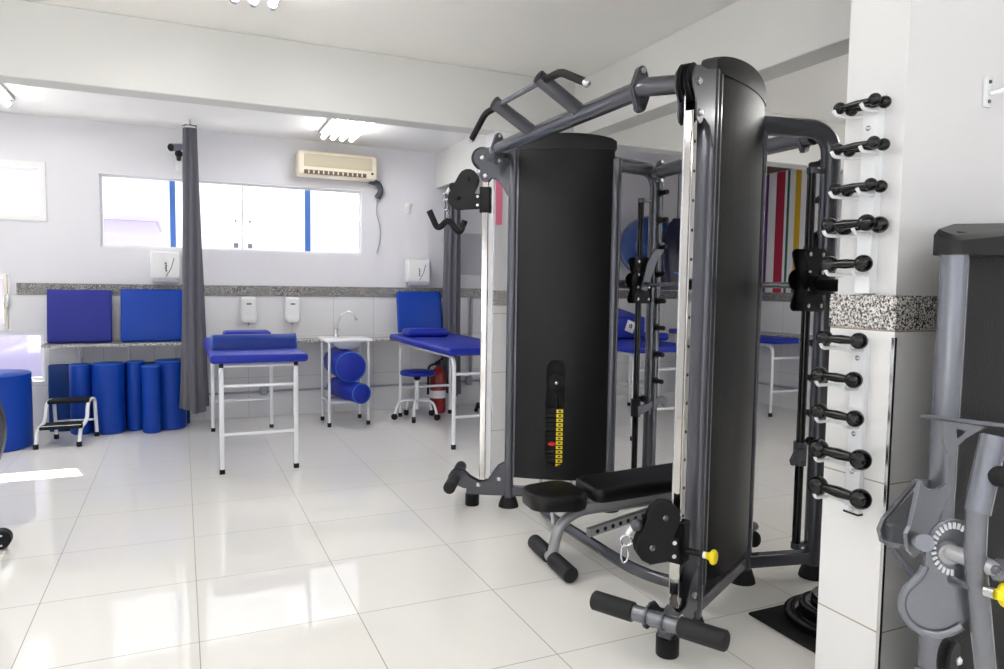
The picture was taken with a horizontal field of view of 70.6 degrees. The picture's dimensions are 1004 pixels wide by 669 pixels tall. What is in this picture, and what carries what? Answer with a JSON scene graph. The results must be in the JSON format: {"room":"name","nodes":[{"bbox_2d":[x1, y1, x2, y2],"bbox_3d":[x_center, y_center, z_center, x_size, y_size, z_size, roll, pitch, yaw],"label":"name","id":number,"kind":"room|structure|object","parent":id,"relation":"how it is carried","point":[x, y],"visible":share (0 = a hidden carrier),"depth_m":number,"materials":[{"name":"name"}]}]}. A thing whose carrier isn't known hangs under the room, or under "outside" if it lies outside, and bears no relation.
{"room":"physical therapy gym","nodes":[
{"label":"physical therapy gym","id":0,"kind":"room"},
{"bbox_2d":[0,112,681,381],"bbox_3d":[-1.604,-0.578,7.482,9.650,2.785,0.100,-1,4,-24],"label":"wall","id":1,"kind":"structure","parent":0,"point":[66,247],"depth_m":6.87,"materials":[{"name":"paint"}]},
{"bbox_2d":[0,273,10,330],"bbox_3d":[-4.505,-0.282,6.123,0.435,0.500,0.085,-1,4,-24],"label":"window","id":2,"kind":"structure","parent":1,"relation":"in","point":[5,276],"depth_m":6.19,"materials":[{"name":"white ceramic"}]},
{"bbox_2d":[0,166,38,214],"bbox_3d":[-4.389,-1.259,6.176,0.620,0.405,0.040,-1,4,-24],"label":"window","id":3,"kind":"structure","parent":1,"relation":"in","point":[9,169],"depth_m":6.25,"materials":[{"name":"white ceramic"}]},
{"bbox_2d":[0,332,44,380],"bbox_3d":[-4.432,0.199,6.271,0.675,0.442,0.040,-1,4,-24],"label":"window","id":4,"kind":"structure","parent":1,"relation":"in","point":[42,378],"depth_m":6.37,"materials":[{"name":"white ceramic"}]},
{"bbox_2d":[0,159,46,220],"bbox_3d":[-4.338,-1.255,6.131,0.675,0.515,0.013,-1,4,-24],"label":"trim","id":5,"kind":"structure","parent":1,"relation":"attached to","point":[42,216],"depth_m":6.23,"materials":[{"name":"white paint"}]},
{"bbox_2d":[150,251,180,282],"bbox_3d":[-3.144,-0.628,6.627,0.255,0.290,0.140,-1,4,-24],"label":"dispenser","id":6,"kind":"object","parent":1,"relation":"attached to","point":[164,266],"visible":1,"depth_m":6.57,"materials":[{"name":"white plastic"}]},
{"bbox_2d":[153,278,177,282],"bbox_3d":[-3.146,-0.505,6.636,0.215,0.045,0.140,-1,4,-24],"label":"outlet","id":7,"kind":"object","parent":6,"relation":"attached to","point":[156,280],"depth_m":6.57,"materials":[{"name":"grey plastic"}]},
{"bbox_2d":[167,143,181,171],"bbox_3d":[-3.006,-1.655,6.584,0.122,0.259,0.239,1,4,-4],"label":"security camera","id":8,"kind":"object","parent":1,"relation":"attached to","point":[177,147],"visible":0.84,"depth_m":6.57,"materials":[{"name":"white plastic"}]},
{"bbox_2d":[41,336,393,347],"bbox_3d":[-2.547,0.068,6.861,3.200,0.025,0.318,-1,4,-24],"label":"trim","id":9,"kind":"structure","parent":1,"relation":"attached to","point":[299,340],"depth_m":6.38,"materials":[{"name":"stone"}]},
{"bbox_2d":[47,289,111,343],"bbox_3d":[-3.763,-0.161,6.325,0.500,0.474,0.139,-1,4,-24],"label":"foam mat","id":10,"kind":"object","parent":9,"relation":"on","point":[73,316],"visible":1,"depth_m":6.29,"materials":[{"name":"blue leather"}]},
{"bbox_2d":[120,289,181,341],"bbox_3d":[-3.232,-0.175,6.565,0.525,0.484,0.141,-1,4,-24],"label":"foam mat","id":11,"kind":"object","parent":9,"relation":"on","point":[147,315],"visible":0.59,"depth_m":6.53,"materials":[{"name":"blue leather"}]},
{"bbox_2d":[99,174,360,254],"bbox_3d":[-2.589,-1.155,6.999,2.406,0.665,0.080,-1,4,-24],"label":"window","id":12,"kind":"structure","parent":1,"relation":"in","point":[307,202],"depth_m":7.00,"materials":[{"name":"white metal"}]},
{"bbox_2d":[240,297,256,324],"bbox_3d":[-2.492,-0.232,6.979,0.150,0.280,0.108,-1,4,-24],"label":"soap dispenser","id":13,"kind":"object","parent":1,"relation":"attached to","point":[248,305],"visible":1,"depth_m":6.94,"materials":[{"name":"white plastic"}]},
{"bbox_2d":[284,297,299,324],"bbox_3d":[-2.114,-0.238,7.149,0.150,0.280,0.108,-1,4,-24],"label":"soap dispenser","id":14,"kind":"object","parent":1,"relation":"attached to","point":[291,304],"visible":1,"depth_m":7.11,"materials":[{"name":"white plastic"}]},
{"bbox_2d":[0,295,677,430],"bbox_3d":[-1.660,0.210,7.454,9.500,1.215,0.012,-1,4,-24],"label":"tile wainscoting","id":15,"kind":"structure","parent":1,"relation":"attached to","point":[376,316],"depth_m":7.30,"materials":[{"name":"tile"}]},
{"bbox_2d":[295,150,383,199],"bbox_3d":[-1.633,-1.615,7.221,0.894,0.425,0.210,-1,4,-24],"label":"air conditioner","id":16,"kind":"object","parent":1,"relation":"attached to","point":[308,164],"visible":1,"depth_m":7.11,"materials":[{"name":"beige plastic"}]},
{"bbox_2d":[304,169,365,177],"bbox_3d":[-1.666,-1.612,7.107,0.620,0.040,0.020,-1,4,-24],"label":"outlet","id":17,"kind":"object","parent":16,"relation":"attached to","point":[331,173],"depth_m":7.11,"materials":[{"name":"beige plastic"}]},
{"bbox_2d":[304,153,371,170],"bbox_3d":[-1.636,-1.726,7.110,0.680,0.125,0.020,-1,4,-24],"label":"grille","id":18,"kind":"object","parent":16,"relation":"attached to","point":[312,161],"depth_m":7.10,"materials":[{"name":"beige plastic"}]},
{"bbox_2d":[209,376,479,395],"bbox_3d":[-1.079,0.535,7.699,4.050,0.100,0.060,-1,4,-24],"label":"pipe","id":19,"kind":"object","parent":1,"relation":"attached to","point":[468,380],"visible":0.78,"depth_m":7.29,"materials":[{"name":"grey plastic"}]},
{"bbox_2d":[16,283,677,298],"bbox_3d":[-0.790,-0.461,7.792,7.615,0.103,0.022,-1,4,-24],"label":"trim","id":20,"kind":"structure","parent":1,"relation":"attached to","point":[22,288],"depth_m":7.09,"materials":[{"name":"grey stone"}]},
{"bbox_2d":[405,203,410,212],"bbox_3d":[-1.012,-1.358,7.624,0.070,0.110,0.023,-1,4,-24],"label":"wall switch","id":21,"kind":"object","parent":1,"relation":"attached to","point":[407,205],"visible":1,"depth_m":7.62,"materials":[{"name":"white plastic"}]},
{"bbox_2d":[404,259,429,285],"bbox_3d":[-0.912,-0.666,7.635,0.255,0.290,0.140,-1,4,-24],"label":"dispenser","id":22,"kind":"object","parent":1,"relation":"attached to","point":[417,271],"visible":1,"depth_m":7.58,"materials":[{"name":"white plastic"}]},
{"bbox_2d":[406,282,427,285],"bbox_3d":[-0.913,-0.543,7.644,0.215,0.045,0.140,-1,4,-24],"label":"outlet","id":23,"kind":"object","parent":22,"relation":"attached to","point":[407,283],"depth_m":7.58,"materials":[{"name":"grey plastic"}]},
{"bbox_2d":[461,233,481,274],"bbox_3d":[-0.226,-0.903,8.015,0.690,0.460,0.019,-1,4,-24],"label":"wall panel","id":24,"kind":"object","parent":1,"relation":"attached to","point":[471,244],"visible":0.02,"depth_m":7.95,"materials":[{"name":"grey"}]},
{"bbox_2d":[469,296,480,376],"bbox_3d":[-0.161,0.028,8.082,0.446,0.936,0.032,-1,4,-24],"label":"pipe","id":25,"kind":"object","parent":1,"relation":"attached to","point":[472,297],"visible":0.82,"depth_m":7.98,"materials":[{"name":"grey plastic"}]},
{"bbox_2d":[620,215,669,270],"bbox_3d":[1.768,-1.048,8.489,0.750,0.780,0.750,-1,4,-24],"label":"exercise ball","id":26,"kind":"object","parent":1,"relation":"hanging from","point":[628,238],"visible":0.2,"depth_m":8.26,"materials":[{"name":"blue"}]},
{"bbox_2d":[0,392,818,668],"bbox_3d":[0.598,1.229,2.673,9.650,0.100,11.000,-1,4,-24],"label":"floor","id":27,"kind":"structure","parent":0,"point":[128,549],"depth_m":3.47,"materials":[{"name":"tile"}]},
{"bbox_2d":[0,401,12,549],"bbox_3d":[-3.010,0.553,3.300,1.197,1.059,0.546,-1,4,-24],"label":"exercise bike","id":28,"kind":"object","parent":27,"relation":"on","point":[6,535],"visible":1,"depth_m":3.53,"materials":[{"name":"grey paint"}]},
{"bbox_2d":[0,369,33,452],"bbox_3d":[-4.066,0.607,5.665,0.534,0.602,0.534,-1,4,-24],"label":"roll","id":29,"kind":"object","parent":27,"relation":"on","point":[15,384],"visible":0.99,"depth_m":5.59,"materials":[{"name":"blue leather"}]},
{"bbox_2d":[33,396,99,449],"bbox_3d":[-3.613,0.721,5.892,0.430,0.356,0.425,-1,4,-24],"label":"step stool","id":30,"kind":"object","parent":27,"relation":"on","point":[56,424],"visible":1,"depth_m":5.88,"materials":[{"name":"white metal"}]},
{"bbox_2d":[69,363,92,434],"bbox_3d":[-3.705,0.565,6.243,0.174,0.617,0.174,-1,4,-24],"label":"roll","id":31,"kind":"object","parent":27,"relation":"on","point":[80,376],"visible":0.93,"depth_m":6.17,"materials":[{"name":"blue leather"}]},
{"bbox_2d":[91,361,125,434],"bbox_3d":[-3.499,0.560,6.314,0.264,0.622,0.264,-1,4,-24],"label":"roll","id":32,"kind":"object","parent":27,"relation":"on","point":[108,377],"visible":0.97,"depth_m":6.21,"materials":[{"name":"blue leather"}]},
{"bbox_2d":[48,361,189,431],"bbox_3d":[-3.500,0.557,6.531,1.145,0.600,0.094,-1,4,-24],"label":"foam mat","id":33,"kind":"object","parent":27,"relation":"on","point":[58,374],"visible":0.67,"depth_m":6.31,"materials":[{"name":"blue plastic"}]},
{"bbox_2d":[125,360,144,430],"bbox_3d":[-3.322,0.552,6.437,0.160,0.627,0.160,-1,4,-24],"label":"roll","id":34,"kind":"object","parent":27,"relation":"on","point":[133,367],"visible":0.96,"depth_m":6.37,"materials":[{"name":"blue leather"}]},
{"bbox_2d":[141,364,160,433],"bbox_3d":[-3.128,0.575,6.328,0.152,0.602,0.152,-1,4,-24],"label":"roll","id":35,"kind":"object","parent":27,"relation":"on","point":[151,397],"visible":1,"depth_m":6.27,"materials":[{"name":"blue leather"}]},
{"bbox_2d":[154,358,186,429],"bbox_3d":[-3.049,0.546,6.533,0.264,0.632,0.264,-1,4,-24],"label":"roll","id":36,"kind":"object","parent":27,"relation":"on","point":[173,417],"visible":0.75,"depth_m":6.42,"materials":[{"name":"blue leather"}]},
{"bbox_2d":[203,338,307,474],"bbox_3d":[-2.044,0.504,5.758,0.655,0.850,1.730,-1,4,-24],"label":"bed","id":37,"kind":"object","parent":27,"relation":"on","point":[225,358],"visible":0.91,"depth_m":5.07,"materials":[{"name":"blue metal"}]},
{"bbox_2d":[222,330,270,333],"bbox_3d":[-2.280,0.000,6.340,0.400,0.070,0.260,-1,4,-24],"label":"pillow","id":38,"kind":"object","parent":37,"relation":"on","point":[225,331],"visible":0.44,"depth_m":6.25,"materials":[{"name":"blue leather"}]},
{"bbox_2d":[211,333,296,349],"bbox_3d":[-1.899,0.045,5.437,0.612,0.112,0.210,-1,4,-24],"label":"roll","id":39,"kind":"object","parent":37,"relation":"on","point":[223,341],"visible":1,"depth_m":5.36,"materials":[{"name":"blue leather"}]},
{"bbox_2d":[318,311,372,426],"bbox_3d":[-1.525,0.314,6.892,0.440,1.088,0.420,-1,4,-24],"label":"table","id":40,"kind":"object","parent":27,"relation":"on","point":[341,342],"visible":0.98,"depth_m":6.80,"materials":[{"name":"white metal"}]},
{"bbox_2d":[325,396,354,403],"bbox_3d":[-1.530,0.633,6.913,0.370,0.022,0.360,-1,4,-24],"label":"shelf","id":41,"kind":"object","parent":40,"relation":"attached to","point":[334,399],"depth_m":6.76,"materials":[{"name":"white metal"}]},
{"bbox_2d":[333,311,357,336],"bbox_3d":[-1.534,-0.105,6.950,0.226,0.260,0.102,-1,4,-24],"label":"tap","id":42,"kind":"object","parent":40,"relation":"on","point":[336,329],"depth_m":6.94,"materials":[{"name":"silver metal"}]},
{"bbox_2d":[332,342,361,348],"bbox_3d":[-1.504,0.099,6.885,0.290,0.080,0.290,-1,4,-24],"label":"basin","id":43,"kind":"object","parent":40,"relation":"in","point":[340,345],"depth_m":6.78,"materials":[{"name":"white ceramic"}]},
{"bbox_2d":[327,377,370,403],"bbox_3d":[-1.483,0.533,6.832,0.192,0.192,0.606,-2,5,-37],"label":"roll","id":44,"kind":"object","parent":40,"relation":"on","point":[356,392],"visible":0.97,"depth_m":6.63,"materials":[{"name":"blue leather"}]},
{"bbox_2d":[324,347,365,381],"bbox_3d":[-1.540,0.286,6.915,0.294,0.290,0.605,-1,4,-24],"label":"roll","id":45,"kind":"object","parent":44,"relation":"on","point":[347,365],"visible":0.95,"depth_m":6.66,"materials":[{"name":"blue plastic"}]},
{"bbox_2d":[391,369,440,422],"bbox_3d":[-0.873,0.605,7.140,0.486,0.493,0.492,-1,4,-24],"label":"stool","id":46,"kind":"object","parent":27,"relation":"on","point":[417,374],"visible":1,"depth_m":7.08,"materials":[{"name":"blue metal"}]},
{"bbox_2d":[390,333,480,449],"bbox_3d":[-0.479,0.470,6.639,0.700,0.842,1.780,-1,4,-24],"label":"bed","id":47,"kind":"object","parent":27,"relation":"on","point":[452,345],"visible":0.74,"depth_m":6.27,"materials":[{"name":"blue leather"}]},
{"bbox_2d":[396,291,441,332],"bbox_3d":[-0.882,-0.240,7.587,0.490,0.436,0.123,-1,4,-24],"label":"foam mat","id":48,"kind":"object","parent":47,"relation":"on","point":[414,309],"visible":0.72,"depth_m":7.55,"materials":[{"name":"blue leather"}]},
{"bbox_2d":[402,327,448,336],"bbox_3d":[-0.758,-0.023,7.027,0.420,0.080,0.260,-1,4,-24],"label":"pillow","id":49,"kind":"object","parent":47,"relation":"on","point":[433,331],"visible":1,"depth_m":6.93,"materials":[{"name":"blue leather"}]},
{"bbox_2d":[427,358,445,412],"bbox_3d":[-0.693,0.537,7.532,0.197,0.579,0.173,1,4,-1],"label":"fire extinguisher","id":50,"kind":"object","parent":27,"relation":"on","point":[437,394],"visible":0.91,"depth_m":7.47,"materials":[{"name":"red metal"}]},
{"bbox_2d":[522,463,672,582],"bbox_3d":[0.648,0.898,3.565,1.129,0.432,0.450,-1,4,-19],"label":"weight bench","id":51,"kind":"object","parent":27,"relation":"on","point":[634,487],"visible":0.7,"depth_m":3.43,"materials":[{"name":"black leather"}]},
{"bbox_2d":[617,353,659,405],"bbox_3d":[1.569,0.390,8.353,0.460,0.823,0.420,-1,4,-24],"label":"side table","id":52,"kind":"object","parent":27,"relation":"on","point":[628,383],"visible":0.34,"depth_m":8.26,"materials":[{"name":"white metal"}]},
{"bbox_2d":[617,380,643,386],"bbox_3d":[1.567,0.576,8.366,0.420,0.020,0.380,-1,4,-24],"label":"shelf","id":53,"kind":"object","parent":52,"relation":"attached to","point":[624,383],"depth_m":8.27,"materials":[{"name":"white metal"}]},
{"bbox_2d":[442,56,840,659],"bbox_3d":[0.658,-0.027,3.618,1.430,2.278,2.511,-1,4,-24],"label":"cable machine","id":54,"kind":"object","parent":27,"relation":"on","point":[563,190],"visible":0.95,"depth_m":3.23,"materials":[{"name":"black metal"}]},
{"bbox_2d":[427,209,466,234],"bbox_3d":[-0.331,-0.679,4.283,0.248,0.148,0.058,0,4,-10],"label":"v-handle","id":55,"kind":"object","parent":54,"relation":"hanging from","point":[452,224],"visible":1,"depth_m":4.27,"materials":[{"name":"black rubber"}]},
{"bbox_2d":[617,338,675,440],"bbox_3d":[1.075,0.462,7.067,0.700,0.842,1.780,-1,4,-24],"label":"bed","id":56,"kind":"object","parent":27,"relation":"on","point":[624,346],"visible":0.21,"depth_m":6.27,"materials":[{"name":"blue leather"}]},
{"bbox_2d":[618,308,644,338],"bbox_3d":[0.992,-0.138,7.253,0.580,0.308,0.812,-1,4,-24],"label":"wedge","id":57,"kind":"object","parent":56,"relation":"on","point":[626,320],"visible":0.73,"depth_m":6.94,"materials":[{"name":"blue leather"}]},
{"bbox_2d":[641,332,668,340],"bbox_3d":[1.447,0.018,6.762,0.220,0.075,0.220,-1,4,-24],"label":"pillow","id":58,"kind":"object","parent":56,"relation":"on","point":[662,336],"visible":0.33,"depth_m":6.70,"materials":[{"name":"blue leather"}]},
{"bbox_2d":[669,328,811,416],"bbox_3d":[2.780,0.398,8.346,0.700,0.842,1.780,-1,4,-24],"label":"bed","id":59,"kind":"object","parent":27,"relation":"on","point":[765,340],"visible":0.45,"depth_m":7.54,"materials":[{"name":"white metal"}]},
{"bbox_2d":[749,604,815,653],"bbox_3d":[1.347,1.172,2.832,0.492,0.012,0.480,-1,4,-24],"label":"rubber mat","id":60,"kind":"object","parent":27,"relation":"on","point":[774,617],"visible":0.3,"depth_m":2.84,"materials":[{"name":"black rubber"}]},
{"bbox_2d":[784,594,816,637],"bbox_3d":[1.374,1.146,2.858,0.444,0.038,0.444,-1,4,-24],"label":"weight plate","id":61,"kind":"object","parent":60,"relation":"on","point":[793,613],"visible":0.1,"depth_m":2.83,"materials":[{"name":"black metal"}]},
{"bbox_2d":[798,590,817,620],"bbox_3d":[1.375,1.108,2.862,0.330,0.036,0.330,-1,4,-24],"label":"weight plate","id":62,"kind":"object","parent":61,"relation":"on","point":[807,606],"visible":0.09,"depth_m":2.87,"materials":[{"name":"black metal"}]},
{"bbox_2d":[810,586,818,605],"bbox_3d":[1.376,1.073,2.865,0.240,0.034,0.240,-1,4,-24],"label":"weight plate","id":63,"kind":"object","parent":62,"relation":"on","point":[814,592],"visible":0.09,"depth_m":2.88,"materials":[{"name":"black metal"}]},
{"bbox_2d":[876,223,1003,668],"bbox_3d":[1.317,0.452,1.918,1.160,1.572,0.386,-3,5,-43],"label":"machine","id":64,"kind":"object","parent":27,"relation":"on","point":[954,601],"visible":1,"depth_m":1.85,"materials":[{"name":"silver metal"}]},
{"bbox_2d":[0,0,845,173],"bbox_3d":[-0.436,-1.567,4.675,9.500,0.395,0.170,-1,4,-24],"label":"beam","id":65,"kind":"structure","parent":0,"point":[44,45],"depth_m":4.16,"materials":[{"name":"paint"}]},
{"bbox_2d":[0,0,848,175],"bbox_3d":[0.638,-1.649,2.476,9.650,0.100,11.000,-1,4,-24],"label":"ceiling","id":66,"kind":"structure","parent":0,"point":[583,38],"depth_m":4.15,"materials":[{"name":"paint"}]},
{"bbox_2d":[0,83,14,107],"bbox_3d":[-3.757,-1.788,4.987,0.340,0.087,1.260,-1,4,-24],"label":"ceiling lamp","id":67,"kind":"object","parent":66,"relation":"attached to","point":[6,96],"visible":1,"depth_m":5.42,"materials":[{"name":"grey plastic"}]},
{"bbox_2d":[179,119,209,413],"bbox_3d":[-2.788,-0.599,6.386,0.255,2.625,0.222,-1,4,-24],"label":"curtain","id":68,"kind":"object","parent":66,"relation":"hanging from","point":[194,391],"visible":0.99,"depth_m":6.35,"materials":[{"name":"grey fabric"}]},
{"bbox_2d":[248,0,258,7],"bbox_3d":[-1.205,-1.646,3.431,0.045,0.087,0.102,-1,4,-24],"label":"ceiling lamp","id":69,"kind":"object","parent":66,"relation":"attached to","point":[253,3],"depth_m":3.45,"materials":[{"name":"grey"}]},
{"bbox_2d":[267,0,279,10],"bbox_3d":[-1.116,-1.646,3.447,0.048,0.087,0.148,-1,4,-24],"label":"ceiling lamp","id":70,"kind":"object","parent":66,"relation":"attached to","point":[272,5],"depth_m":3.48,"materials":[{"name":"grey"}]},
{"bbox_2d":[318,119,374,142],"bbox_3d":[-1.324,-1.837,6.195,0.340,0.087,1.260,-1,4,-24],"label":"ceiling lamp","id":71,"kind":"object","parent":66,"relation":"attached to","point":[344,129],"visible":0.44,"depth_m":6.37,"materials":[{"name":"grey"}]},
{"bbox_2d":[661,159,679,289],"bbox_3d":[2.013,-1.226,7.954,0.557,1.455,0.344,-1,4,-24],"label":"bag","id":72,"kind":"object","parent":66,"relation":"hanging from","point":[671,235],"visible":0.41,"depth_m":7.84,"materials":[{"name":"blue fabric"}]},
{"bbox_2d":[767,166,792,173],"bbox_3d":[2.779,-1.892,7.993,0.750,0.108,0.950,-1,4,-24],"label":"ceiling vent","id":73,"kind":"object","parent":66,"relation":"in","point":[770,169],"visible":0.02,"depth_m":7.85,"materials":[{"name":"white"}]},
{"bbox_2d":[486,131,515,477],"bbox_3d":[0.258,-0.190,5.093,0.773,2.390,0.168,-1,4,-24],"label":"wall pier","id":74,"kind":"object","parent":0,"point":[500,231],"visible":0.21,"depth_m":4.87,"materials":[{"name":"paint"}]},
{"bbox_2d":[495,180,501,224],"bbox_3d":[-0.021,-0.904,4.817,0.048,0.315,0.006,-1,4,-24],"label":"poster","id":75,"kind":"object","parent":74,"relation":"attached to","point":[498,200],"visible":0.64,"depth_m":4.82,"materials":[{"name":"pink paper"}]},
{"bbox_2d":[493,290,506,305],"bbox_3d":[0.294,-0.255,5.000,0.782,0.103,0.022,-1,4,-24],"label":"trim","id":76,"kind":"structure","parent":74,"relation":"attached to","point":[499,297],"depth_m":4.85,"materials":[{"name":"stone"}]},
{"bbox_2d":[490,306,515,477],"bbox_3d":[0.285,0.402,5.050,0.779,1.215,0.012,-1,4,-24],"label":"trim","id":77,"kind":"structure","parent":74,"relation":"attached to","point":[499,312],"depth_m":4.90,"materials":[{"name":"tile"}]},
{"bbox_2d":[436,0,850,188],"bbox_3d":[0.549,-1.589,5.130,0.170,0.384,5.810,-1,4,-24],"label":"wall","id":78,"kind":"structure","parent":0,"point":[778,38],"depth_m":3.60,"materials":[{"name":"paint"}]},
{"bbox_2d":[441,191,460,395],"bbox_3d":[-0.550,-0.452,7.676,0.250,2.227,0.255,2,4,21],"label":"curtain","id":79,"kind":"object","parent":78,"relation":"hanging from","point":[451,298],"visible":0.64,"depth_m":7.60,"materials":[{"name":"grey fabric"}]},
{"bbox_2d":[762,169,842,293],"bbox_3d":[4.072,-0.428,6.460,0.150,2.785,6.450,-1,4,-24],"label":"bands","id":80,"kind":"structure","parent":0,"point":[785,205],"depth_m":8.11,"materials":[{"name":"paint"}]},
{"bbox_2d":[762,292,792,301],"bbox_3d":[3.997,-0.301,6.423,0.022,0.103,6.428,-1,4,-24],"label":"trim","id":81,"kind":"structure","parent":80,"relation":"attached to","point":[766,296],"depth_m":8.21,"materials":[{"name":"grey stone"}]},
{"bbox_2d":[758,382,797,388],"bbox_3d":[3.571,0.650,7.331,0.050,0.100,4.300,-1,4,-24],"label":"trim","id":82,"kind":"structure","parent":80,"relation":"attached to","point":[763,383],"depth_m":8.18,"materials":[{"name":"grey plastic"}]},
{"bbox_2d":[758,301,813,409],"bbox_3d":[3.990,0.356,6.474,0.012,1.215,6.438,-1,4,-24],"label":"wall","id":83,"kind":"structure","parent":80,"relation":"attached to","point":[776,316],"depth_m":8.17,"materials":[{"name":"tile"}]},
{"bbox_2d":[760,331,812,341],"bbox_3d":[3.587,0.096,6.933,0.338,0.060,5.238,-1,4,-24],"label":"trim","id":84,"kind":"structure","parent":80,"relation":"attached to","point":[792,335],"depth_m":7.82,"materials":[{"name":"stone"}]},
{"bbox_2d":[838,0,1003,295],"bbox_3d":[1.979,-0.192,2.587,1.858,2.785,0.206,-1,4,-24],"label":"wall pillar","id":85,"kind":"structure","parent":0,"point":[943,164],"depth_m":2.16,"materials":[{"name":"paint"}]},
{"bbox_2d":[812,90,885,515],"bbox_3d":[1.074,-0.086,2.200,0.114,1.300,0.156,-1,4,-24],"label":"dumbbell rack","id":86,"kind":"object","parent":85,"relation":"attached to","point":[873,119],"visible":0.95,"depth_m":2.18,"materials":[{"name":"white metal"}]},
{"bbox_2d":[811,367,862,388],"bbox_3d":[1.045,0.134,2.217,0.052,0.052,0.179,-1,4,-24],"label":"dumbbell","id":87,"kind":"object","parent":86,"relation":"on","point":[853,380],"visible":1,"depth_m":2.20,"materials":[{"name":"black metal"}]},
{"bbox_2d":[811,403,864,426],"bbox_3d":[1.047,0.252,2.217,0.052,0.052,0.183,-1,4,-24],"label":"dumbbell","id":88,"kind":"object","parent":86,"relation":"on","point":[854,418],"visible":0.99,"depth_m":2.20,"materials":[{"name":"black metal"}]},
{"bbox_2d":[807,475,871,509],"bbox_3d":[1.051,0.492,2.216,0.064,0.064,0.222,-1,4,-24],"label":"dumbbell","id":89,"kind":"object","parent":86,"relation":"on","point":[860,499],"visible":1,"depth_m":2.19,"materials":[{"name":"black metal"}]},
{"bbox_2d":[808,439,871,470],"bbox_3d":[1.051,0.373,2.212,0.064,0.064,0.218,-1,4,-24],"label":"dumbbell","id":90,"kind":"object","parent":86,"relation":"on","point":[859,459],"visible":1,"depth_m":2.19,"materials":[{"name":"black metal"}]},
{"bbox_2d":[816,330,867,348],"bbox_3d":[1.051,0.015,2.198,0.051,0.051,0.177,-1,4,-24],"label":"dumbbell","id":91,"kind":"object","parent":86,"relation":"on","point":[857,340],"visible":1,"depth_m":2.18,"materials":[{"name":"black metal"}]},
{"bbox_2d":[820,255,872,272],"bbox_3d":[1.056,-0.217,2.178,0.053,0.053,0.175,-1,4,-24],"label":"dumbbell","id":92,"kind":"object","parent":86,"relation":"attached to","point":[862,263],"visible":1,"depth_m":2.16,"materials":[{"name":"black metal"}]},
{"bbox_2d":[821,214,875,233],"bbox_3d":[1.058,-0.338,2.171,0.051,0.051,0.183,-1,4,-24],"label":"dumbbell","id":93,"kind":"object","parent":86,"relation":"on","point":[866,222],"visible":0.98,"depth_m":2.15,"materials":[{"name":"black metal"}]},
{"bbox_2d":[829,178,877,194],"bbox_3d":[1.064,-0.448,2.152,0.038,0.038,0.161,-1,4,-24],"label":"dumbbell","id":94,"kind":"object","parent":86,"relation":"on","point":[869,184],"visible":0.95,"depth_m":2.14,"materials":[{"name":"black metal"}]},
{"bbox_2d":[831,136,880,154],"bbox_3d":[1.067,-0.570,2.142,0.037,0.037,0.163,-1,4,-24],"label":"dumbbell","id":95,"kind":"object","parent":86,"relation":"on","point":[873,141],"visible":0.98,"depth_m":2.13,"materials":[{"name":"black metal"}]},
{"bbox_2d":[833,93,881,113],"bbox_3d":[1.068,-0.694,2.135,0.037,0.037,0.159,-1,4,-24],"label":"dumbbell","id":96,"kind":"object","parent":86,"relation":"on","point":[874,99],"visible":0.94,"depth_m":2.12,"materials":[{"name":"black metal"}]},
{"bbox_2d":[837,216,888,234],"bbox_3d":[1.108,-0.334,2.186,0.051,0.051,0.174,-1,4,-24],"label":"dumbbell","id":97,"kind":"object","parent":86,"relation":"on","point":[882,224],"visible":0.48,"depth_m":2.12,"materials":[{"name":"black metal"}]},
{"bbox_2d":[841,180,887,196],"bbox_3d":[1.103,-0.445,2.161,0.038,0.038,0.152,-1,4,-24],"label":"dumbbell","id":98,"kind":"object","parent":86,"relation":"on","point":[882,186],"visible":0.66,"depth_m":2.10,"materials":[{"name":"black metal"}]},
{"bbox_2d":[843,138,890,156],"bbox_3d":[1.104,-0.566,2.151,0.037,0.037,0.154,-1,4,-24],"label":"dumbbell","id":99,"kind":"object","parent":86,"relation":"on","point":[885,143],"visible":0.72,"depth_m":2.12,"materials":[{"name":"black metal"}]},
{"bbox_2d":[845,95,891,115],"bbox_3d":[1.106,-0.690,2.144,0.037,0.037,0.150,-1,4,-24],"label":"dumbbell","id":100,"kind":"object","parent":86,"relation":"on","point":[886,101],"visible":0.73,"depth_m":2.11,"materials":[{"name":"black metal"}]},
{"bbox_2d":[815,326,935,668],"bbox_3d":[1.963,0.581,2.637,1.870,1.234,0.230,-1,4,-24],"label":"tiled column","id":101,"kind":"structure","parent":85,"relation":"attached to","point":[850,548],"depth_m":2.20,"materials":[{"name":"tile"}]},
{"bbox_2d":[829,294,937,330],"bbox_3d":[1.971,-0.086,2.591,1.874,0.104,0.238,-1,4,-24],"label":"trim","id":102,"kind":"structure","parent":85,"relation":"attached to","point":[881,312],"depth_m":2.16,"materials":[{"name":"stone"}]},
{"bbox_2d":[875,337,896,668],"bbox_3d":[1.159,0.614,2.152,0.011,1.213,0.011,-1,4,-24],"label":"trim","id":103,"kind":"structure","parent":85,"relation":"attached to","point":[894,340],"depth_m":2.14,"materials":[{"name":"silver metal"}]},
{"bbox_2d":[982,76,1003,107],"bbox_3d":[1.652,-0.755,2.176,0.314,0.100,0.053,2,4,11],"label":"wall bracket","id":104,"kind":"object","parent":85,"relation":"attached to","point":[988,92],"visible":1,"depth_m":2.21,"materials":[{"name":"white metal"}]},
{"label":"outside","id":105,"kind":"structure","parent":0,"visible":0},
{"bbox_3d":[-4.135,0.851,9.194,80.000,0.130,100.000,-1,4,-24],"label":"ground","id":106,"kind":"structure","parent":105,"visible":0},
{"bbox_2d":[0,214,161,376],"bbox_3d":[-7.305,-0.672,11.771,2.990,2.470,2.700,-1,4,-24],"label":"building","id":107,"kind":"structure","parent":106,"relation":"on","point":[23,352],"depth_m":10.79,"materials":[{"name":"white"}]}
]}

